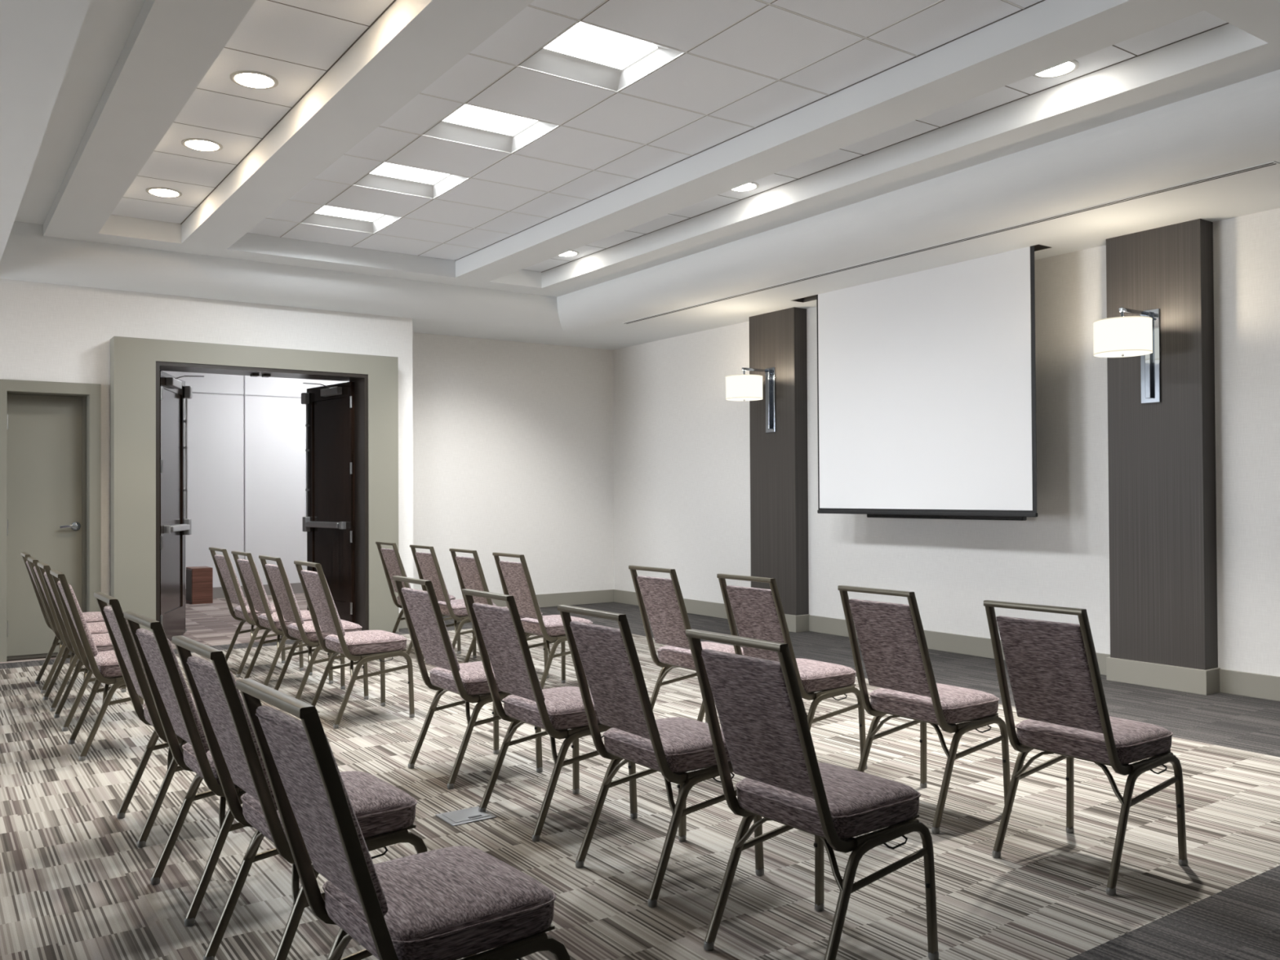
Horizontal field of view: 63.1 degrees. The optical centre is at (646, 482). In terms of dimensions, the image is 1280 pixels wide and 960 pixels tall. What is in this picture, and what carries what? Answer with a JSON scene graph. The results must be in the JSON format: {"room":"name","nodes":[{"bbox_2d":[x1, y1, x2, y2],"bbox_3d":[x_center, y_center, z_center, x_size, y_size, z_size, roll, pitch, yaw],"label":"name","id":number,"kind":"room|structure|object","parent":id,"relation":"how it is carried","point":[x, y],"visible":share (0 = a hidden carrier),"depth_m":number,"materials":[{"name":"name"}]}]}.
{"room":"conference room","nodes":[
{"label":"conference room","id":0,"kind":"room"},
{"bbox_2d":[0,278,413,613],"bbox_3d":[-7.106,-0.391,7.370,11.128,3.600,0.918,0,-1,-35],"label":"wall","id":1,"kind":"structure","parent":0,"point":[49,331],"depth_m":8.84,"materials":[{"name":"white paint"}]},
{"bbox_2d":[6,651,71,661],"bbox_3d":[-4.874,1.402,8.474,0.579,0.012,0.265,0,-1,-35],"label":"trim","id":2,"kind":"structure","parent":1,"relation":"attached to","point":[54,655],"depth_m":8.36,"materials":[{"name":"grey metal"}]},
{"bbox_2d":[6,393,82,656],"bbox_3d":[-4.907,0.339,8.519,0.567,2.112,0.109,0,-1,-35],"label":"door","id":3,"kind":"structure","parent":1,"relation":"in","point":[45,432],"depth_m":8.50,"materials":[{"name":"beige paint"}]},
{"bbox_2d":[0,378,101,662],"bbox_3d":[-4.879,0.297,8.481,0.747,2.222,0.275,0,-1,-35],"label":"trim","id":4,"kind":"structure","parent":1,"relation":"attached to","point":[91,393],"depth_m":8.54,"materials":[{"name":"beige paint"}]},
{"bbox_2d":[160,370,204,640],"bbox_3d":[-4.156,0.220,9.433,0.307,2.373,1.019,0,-1,-11],"label":"door","id":5,"kind":"structure","parent":1,"relation":"in","point":[174,393],"depth_m":9.38,"materials":[{"name":"brown wood"}]},
{"bbox_2d":[110,336,399,632],"bbox_3d":[-3.402,0.107,9.261,2.422,2.602,0.212,0,-1,-35],"label":"trim","id":6,"kind":"structure","parent":1,"relation":"attached to","point":[133,360],"depth_m":8.66,"materials":[{"name":"beige paint"}]},
{"bbox_2d":[155,360,368,631],"bbox_3d":[-3.452,0.199,9.352,1.820,2.420,0.402,0,-1,-35],"label":"trim","id":7,"kind":"structure","parent":1,"relation":"attached to","point":[361,380],"depth_m":9.69,"materials":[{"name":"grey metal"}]},
{"bbox_2d":[301,381,355,622],"bbox_3d":[-3.192,0.219,10.137,0.307,2.369,0.939,0,-1,-44],"label":"door","id":8,"kind":"structure","parent":1,"relation":"in","point":[329,522],"depth_m":10.16,"materials":[{"name":"brown wood"}]},
{"bbox_2d":[161,370,349,588],"bbox_3d":[-6.989,-0.216,9.797,14.400,3.300,4.168,0,-1,-35],"label":"wall","id":9,"kind":"structure","parent":0,"point":[276,428],"depth_m":13.45,"materials":[{"name":"white paint"}]},
{"bbox_2d":[185,582,303,599],"bbox_3d":[-8.081,1.388,11.357,14.100,0.139,0.022,0,-1,-35],"label":"baseboard","id":10,"kind":"structure","parent":9,"relation":"attached to","point":[218,593],"depth_m":13.53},
{"bbox_2d":[191,375,348,559],"bbox_3d":[-8.093,-0.263,11.379,14.100,3.160,0.012,0,-1,-35],"label":"trim","id":11,"kind":"structure","parent":9,"relation":"attached to","point":[244,394],"depth_m":13.41,"materials":[{"name":"grey metal"}]},
{"bbox_2d":[412,332,613,599],"bbox_3d":[-1.553,-0.136,11.775,3.022,3.119,0.150,0,-1,-35],"label":"wall","id":12,"kind":"structure","parent":0,"point":[513,441],"depth_m":11.75,"materials":[{"name":"white paint"}]},
{"bbox_2d":[399,589,613,628],"bbox_3d":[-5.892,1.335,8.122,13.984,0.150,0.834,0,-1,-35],"label":"baseboard","id":13,"kind":"structure","parent":12,"relation":"attached to","point":[547,600],"depth_m":12.11,"materials":[{"name":"beige paint"}]},
{"bbox_2d":[0,0,1279,350],"bbox_3d":[-2.647,-1.900,3.516,14.020,0.446,12.220,0,-1,-35],"label":"ceiling","id":14,"kind":"structure","parent":0,"point":[90,89],"depth_m":6.28,"materials":[{"name":"white paint"}]},
{"bbox_2d":[816,245,1037,516],"bbox_3d":[2.110,-0.799,8.193,0.028,2.103,2.163,0,-1,-35],"label":"projection screen","id":15,"kind":"object","parent":14,"relation":"hanging from","point":[926,379],"visible":0.92,"depth_m":8.05,"materials":[{"name":"white fabric"}]},
{"bbox_2d":[866,514,1026,520],"bbox_3d":[2.393,-0.160,8.389,0.130,0.900,1.550,0,-1,-35],"label":"bar","id":16,"kind":"object","parent":15,"relation":"attached to","point":[888,516],"visible":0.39,"depth_m":8.26,"materials":[{"name":"black plastic"}]},
{"bbox_2d":[622,160,1279,324],"bbox_3d":[1.551,-1.651,8.018,0.064,0.006,6.180,0,-1,-35],"label":"ceiling vent","id":17,"kind":"object","parent":14,"relation":"in","point":[1273,162],"visible":1,"depth_m":6.87,"materials":[{"name":"white metal"}]},
{"bbox_2d":[0,593,1279,959],"bbox_3d":[-3.620,1.364,4.971,14.100,0.001,15.800,0,-1,-35],"label":"floor","id":18,"kind":"structure","parent":0,"point":[75,879],"depth_m":3.90,"materials":[{"name":"carpet"}]},
{"bbox_2d":[20,551,104,693],"bbox_3d":[-3.951,0.931,7.150,0.567,0.914,0.457,0,-1,-35],"label":"banquet chair","id":19,"kind":"object","parent":18,"relation":"on","point":[93,616],"visible":0.32,"depth_m":7.10,"materials":[{"name":"brown metal"}]},
{"bbox_2d":[27,556,126,711],"bbox_3d":[-3.556,0.923,6.566,0.567,0.914,0.457,0,-1,-35],"label":"banquet chair","id":20,"kind":"object","parent":18,"relation":"on","point":[95,628],"visible":0.36,"depth_m":6.46,"materials":[{"name":"brown metal"}]},
{"bbox_2d":[37,562,143,731],"bbox_3d":[-3.186,0.915,6.037,0.567,0.914,0.457,0,-1,-35],"label":"banquet chair","id":21,"kind":"object","parent":18,"relation":"on","point":[103,642],"visible":0.36,"depth_m":5.88,"materials":[{"name":"brown metal"}]},
{"bbox_2d":[49,569,181,760],"bbox_3d":[-2.740,0.906,5.386,0.567,0.914,0.457,0,-1,-35],"label":"banquet chair","id":22,"kind":"object","parent":18,"relation":"on","point":[104,666],"visible":0.68,"depth_m":5.19,"materials":[{"name":"grey fabric"}]},
{"bbox_2d":[93,591,243,848],"bbox_3d":[-1.842,0.887,4.125,0.567,0.914,0.457,0,-1,-36],"label":"banquet chair","id":23,"kind":"object","parent":18,"relation":"on","point":[122,642],"visible":0.42,"depth_m":3.94,"materials":[{"name":"grey fabric"}]},
{"bbox_2d":[124,611,246,926],"bbox_3d":[-1.366,0.877,3.423,0.567,0.914,0.457,0,-1,-38],"label":"banquet chair","id":24,"kind":"object","parent":18,"relation":"on","point":[177,712],"visible":0.53,"depth_m":3.25,"materials":[{"name":"grey fabric"}]},
{"bbox_2d":[186,566,213,604],"bbox_3d":[-5.440,1.242,12.668,0.239,0.428,0.350,0,-1,-35],"label":"wooden box","id":25,"kind":"object","parent":18,"relation":"on","point":[199,580],"visible":1,"depth_m":12.54,"materials":[{"name":"brown wood"}]},
{"bbox_2d":[208,546,303,677],"bbox_3d":[-2.892,0.931,7.710,0.567,0.914,0.457,0,-1,-36],"label":"banquet chair","id":26,"kind":"object","parent":18,"relation":"on","point":[232,589],"visible":0.61,"depth_m":7.59,"materials":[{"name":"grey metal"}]},
{"bbox_2d":[231,551,333,685],"bbox_3d":[-2.510,0.923,7.169,0.567,0.914,0.457,0,-1,-36],"label":"banquet chair","id":27,"kind":"object","parent":18,"relation":"on","point":[255,594],"visible":0.65,"depth_m":7.05,"materials":[{"name":"brown metal"}]},
{"bbox_2d":[172,635,427,959],"bbox_3d":[-0.937,0.868,2.826,0.567,0.914,0.458,0,-1,-38],"label":"banquet chair","id":28,"kind":"object","parent":18,"relation":"on","point":[384,813],"visible":0.7,"depth_m":2.75,"materials":[{"name":"grey fabric"}]},
{"bbox_2d":[258,555,368,699],"bbox_3d":[-2.119,0.915,6.620,0.567,0.914,0.457,0,-1,-36],"label":"banquet chair","id":29,"kind":"object","parent":18,"relation":"on","point":[285,602],"visible":0.75,"depth_m":6.52,"materials":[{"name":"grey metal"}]},
{"bbox_2d":[293,560,414,728],"bbox_3d":[-1.705,0.907,6.060,0.567,0.914,0.457,0,-1,-37],"label":"banquet chair","id":30,"kind":"object","parent":18,"relation":"on","point":[374,645],"visible":0.98,"depth_m":5.96,"materials":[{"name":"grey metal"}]},
{"bbox_2d":[235,678,570,959],"bbox_3d":[-0.501,0.859,2.158,0.567,0.914,0.457,0,-1,-38],"label":"banquet chair","id":31,"kind":"object","parent":18,"relation":"on","point":[451,903],"visible":1,"depth_m":2.07,"materials":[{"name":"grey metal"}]},
{"bbox_2d":[375,541,461,654],"bbox_3d":[-1.866,0.934,8.494,0.567,0.914,0.457,0,-1,-35],"label":"banquet chair","id":32,"kind":"object","parent":18,"relation":"on","point":[393,565],"visible":0.3,"depth_m":8.44,"materials":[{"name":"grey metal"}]},
{"bbox_2d":[409,544,496,659],"bbox_3d":[-1.454,0.925,7.905,0.567,0.914,0.457,0,-1,-36],"label":"banquet chair","id":33,"kind":"object","parent":18,"relation":"on","point":[428,567],"visible":0.55,"depth_m":7.74,"materials":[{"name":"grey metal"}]},
{"bbox_2d":[435,806,497,826],"bbox_3d":[-0.723,1.334,4.178,0.190,0.010,0.170,0,-1,-35],"label":"outlet box","id":34,"kind":"object","parent":18,"relation":"on","point":[458,817],"visible":1,"depth_m":4.16,"materials":[{"name":"grey metal"}]},
{"bbox_2d":[392,575,542,789],"bbox_3d":[-0.842,0.889,4.865,0.567,0.914,0.457,0,-1,-36],"label":"banquet chair","id":35,"kind":"object","parent":18,"relation":"on","point":[427,628],"visible":0.75,"depth_m":4.75,"materials":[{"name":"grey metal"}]},
{"bbox_2d":[448,548,548,678],"bbox_3d":[-1.045,0.917,7.338,0.567,0.914,0.457,0,-1,-36],"label":"banquet chair","id":36,"kind":"object","parent":18,"relation":"on","point":[469,571],"visible":0.24,"depth_m":7.24,"materials":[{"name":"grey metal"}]},
{"bbox_2d":[492,552,592,688],"bbox_3d":[-0.662,0.909,6.798,0.567,0.914,0.457,0,-1,-36],"label":"banquet chair","id":37,"kind":"object","parent":18,"relation":"on","point":[515,578],"visible":0.73,"depth_m":6.65,"materials":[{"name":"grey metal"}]},
{"bbox_2d":[462,588,637,841],"bbox_3d":[-0.395,0.879,4.167,0.567,0.914,0.457,0,-1,-36],"label":"banquet chair","id":38,"kind":"object","parent":18,"relation":"on","point":[499,631],"visible":0.87,"depth_m":4.05,"materials":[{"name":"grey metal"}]},
{"bbox_2d":[557,604,764,907],"bbox_3d":[0.039,0.870,3.546,0.567,0.914,0.457,0,-1,-36],"label":"banquet chair","id":39,"kind":"object","parent":18,"relation":"on","point":[604,657],"visible":0.91,"depth_m":3.43,"materials":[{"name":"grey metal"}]},
{"bbox_2d":[628,564,744,723],"bbox_3d":[0.247,0.889,5.485,0.567,0.914,0.457,0,-1,-36],"label":"banquet chair","id":40,"kind":"object","parent":18,"relation":"on","point":[662,598],"visible":0.55,"depth_m":5.41,"materials":[{"name":"grey fabric"}]},
{"bbox_2d":[716,573,866,769],"bbox_3d":[0.670,0.881,4.884,0.567,0.914,0.457,0,-1,-36],"label":"banquet chair","id":41,"kind":"object","parent":18,"relation":"on","point":[757,613],"visible":0.58,"depth_m":4.76,"materials":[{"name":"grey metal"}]},
{"bbox_2d":[685,628,938,959],"bbox_3d":[0.448,0.861,2.895,0.567,0.914,0.457,0,-1,-37],"label":"banquet chair","id":42,"kind":"object","parent":18,"relation":"on","point":[759,704],"visible":1,"depth_m":2.79,"materials":[{"name":"grey fabric"}]},
{"bbox_2d":[837,585,1012,834],"bbox_3d":[1.116,0.871,4.229,0.567,0.914,0.457,0,-1,-36],"label":"banquet chair","id":43,"kind":"object","parent":18,"relation":"on","point":[891,638],"visible":0.98,"depth_m":4.13,"materials":[{"name":"grey fabric"}]},
{"bbox_2d":[983,600,1187,896],"bbox_3d":[1.507,0.862,3.616,0.567,0.914,0.457,0,-1,-36],"label":"banquet chair","id":44,"kind":"object","parent":18,"relation":"on","point":[1053,669],"visible":1,"depth_m":3.51,"materials":[{"name":"fabric"}]},
{"bbox_2d":[111,0,1227,271],"bbox_3d":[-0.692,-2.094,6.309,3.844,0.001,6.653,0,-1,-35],"label":"ceiling","id":45,"kind":"structure","parent":0,"point":[775,42],"depth_m":5.74,"materials":[{"name":"tile"}]},
{"bbox_2d":[145,186,182,197],"bbox_3d":[-3.428,-2.059,7.404,0.236,0.023,0.236,0,-1,-35],"label":"recessed light","id":46,"kind":"object","parent":45,"relation":"in","point":[156,191],"visible":1,"depth_m":7.37,"materials":[{"name":"white ceramic"}]},
{"bbox_2d":[181,137,222,151],"bbox_3d":[-2.733,-2.074,6.409,0.236,0.023,0.236,0,-1,-35],"label":"recessed light","id":47,"kind":"object","parent":45,"relation":"in","point":[196,144],"visible":1,"depth_m":6.38,"materials":[{"name":"white ceramic"}]},
{"bbox_2d":[230,70,278,88],"bbox_3d":[-2.038,-2.088,5.415,0.236,0.023,0.236,0,-1,-35],"label":"recessed light","id":48,"kind":"object","parent":45,"relation":"in","point":[246,78],"visible":1,"depth_m":5.38,"materials":[{"name":"white ceramic"}]},
{"bbox_2d":[301,205,399,233],"bbox_3d":[-2.324,-2.100,8.182,0.604,0.070,0.604,0,-1,-35],"label":"light","id":49,"kind":"object","parent":45,"relation":"attached to","point":[328,216],"visible":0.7,"depth_m":8.31,"materials":[{"name":"white plastic"}]},
{"bbox_2d":[353,162,467,198],"bbox_3d":[-1.626,-2.115,7.183,0.604,0.070,0.604,0,-1,-35],"label":"light","id":50,"kind":"object","parent":45,"relation":"attached to","point":[387,176],"visible":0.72,"depth_m":7.30,"materials":[{"name":"white plastic"}]},
{"bbox_2d":[423,104,558,152],"bbox_3d":[-0.928,-2.129,6.184,0.604,0.070,0.604,0,-1,-35],"label":"light","id":51,"kind":"object","parent":45,"relation":"attached to","point":[469,124],"visible":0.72,"depth_m":6.28,"materials":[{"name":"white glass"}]},
{"bbox_2d":[558,250,578,256],"bbox_3d":[-0.720,-2.055,9.341,0.236,0.023,0.236,0,-1,-35],"label":"recessed light","id":52,"kind":"object","parent":45,"relation":"in","point":[571,253],"visible":0.59,"depth_m":9.32,"materials":[{"name":"white glass"}]},
{"bbox_2d":[518,22,683,91],"bbox_3d":[-0.230,-2.144,5.184,0.604,0.070,0.604,0,-1,-35],"label":"light","id":53,"kind":"object","parent":45,"relation":"attached to","point":[588,54],"visible":0.82,"depth_m":5.27,"materials":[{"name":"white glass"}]},
{"bbox_2d":[123,0,1229,272],"bbox_3d":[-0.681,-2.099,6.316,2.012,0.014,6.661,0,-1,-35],"label":"trim","id":54,"kind":"structure","parent":45,"relation":"attached to","point":[761,1],"depth_m":5.82,"materials":[{"name":"white metal"}]},
{"bbox_2d":[731,182,759,191],"bbox_3d":[0.677,-2.084,7.341,0.236,0.023,0.236,0,-1,-35],"label":"recessed light","id":55,"kind":"object","parent":45,"relation":"in","point":[753,185],"visible":0.67,"depth_m":7.33,"materials":[{"name":"white ceramic"}]},
{"bbox_2d":[1032,59,1079,78],"bbox_3d":[2.086,-2.113,5.324,0.236,0.023,0.236,0,-1,-35],"label":"recessed light","id":56,"kind":"object","parent":45,"relation":"in","point":[1065,68],"visible":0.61,"depth_m":5.32,"materials":[{"name":"white ceramic"}]},
{"bbox_2d":[613,208,1279,676],"bbox_3d":[3.116,-0.498,7.600,0.150,3.700,12.350,0,-1,-35],"label":"wall","id":57,"kind":"structure","parent":0,"point":[682,449],"depth_m":7.80,"materials":[{"name":"white paint"}]},
{"bbox_2d":[725,367,775,432],"bbox_3d":[0.984,-0.789,9.799,0.508,0.615,0.346,0,-1,-35],"label":"wall sconce","id":58,"kind":"object","parent":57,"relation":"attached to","point":[744,387],"visible":1,"depth_m":9.70,"materials":[{"name":"white fabric"}]},
{"bbox_2d":[727,397,762,400],"bbox_3d":[0.917,-0.784,9.753,0.336,0.004,0.336,0,-1,-35],"label":"diffuser","id":59,"kind":"object","parent":58,"relation":"attached to","point":[728,398],"depth_m":9.73,"materials":[{"name":"white plastic"}]},
{"bbox_2d":[749,306,808,615],"bbox_3d":[1.264,-0.196,9.980,0.160,2.869,0.640,0,-1,-35],"label":"wall panel","id":60,"kind":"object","parent":57,"relation":"attached to","point":[779,470],"depth_m":9.82,"materials":[{"name":"brown wood"}]},
{"bbox_2d":[784,613,809,632],"bbox_3d":[1.264,1.310,9.958,0.182,0.156,0.676,0,-1,-35],"label":"trim","id":61,"kind":"structure","parent":57,"relation":"attached to","point":[796,624],"depth_m":9.68,"materials":[{"name":"grey paint"}]},
{"bbox_2d":[613,589,1279,701],"bbox_3d":[3.101,1.276,7.472,0.016,0.150,12.200,0,-1,-35],"label":"baseboard","id":62,"kind":"structure","parent":57,"relation":"attached to","point":[1231,682],"depth_m":8.29,"materials":[{"name":"grey paint"}]},
{"bbox_2d":[1093,307,1160,404],"bbox_3d":[3.125,-0.834,6.733,0.508,0.615,0.346,0,-1,-35],"label":"wall sconce","id":63,"kind":"object","parent":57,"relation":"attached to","point":[1122,336],"visible":1,"depth_m":6.64,"materials":[{"name":"white fabric"}]},
{"bbox_2d":[1094,350,1151,356],"bbox_3d":[3.059,-0.829,6.687,0.336,0.004,0.336,0,-1,-35],"label":"diffuser","id":64,"kind":"object","parent":63,"relation":"attached to","point":[1097,353],"depth_m":6.67,"materials":[{"name":"white plastic"}]},
{"bbox_2d":[1106,218,1217,670],"bbox_3d":[3.409,-0.241,6.910,0.160,2.869,0.640,0,-1,-35],"label":"wall panel","id":65,"kind":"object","parent":57,"relation":"attached to","point":[1162,491],"depth_m":6.79,"materials":[{"name":"brown wood"}]},
{"bbox_2d":[1106,657,1220,695],"bbox_3d":[3.408,1.265,6.888,0.182,0.156,0.676,0,-1,-35],"label":"trim","id":66,"kind":"structure","parent":57,"relation":"attached to","point":[1195,681],"depth_m":6.78,"materials":[{"name":"beige paint"}]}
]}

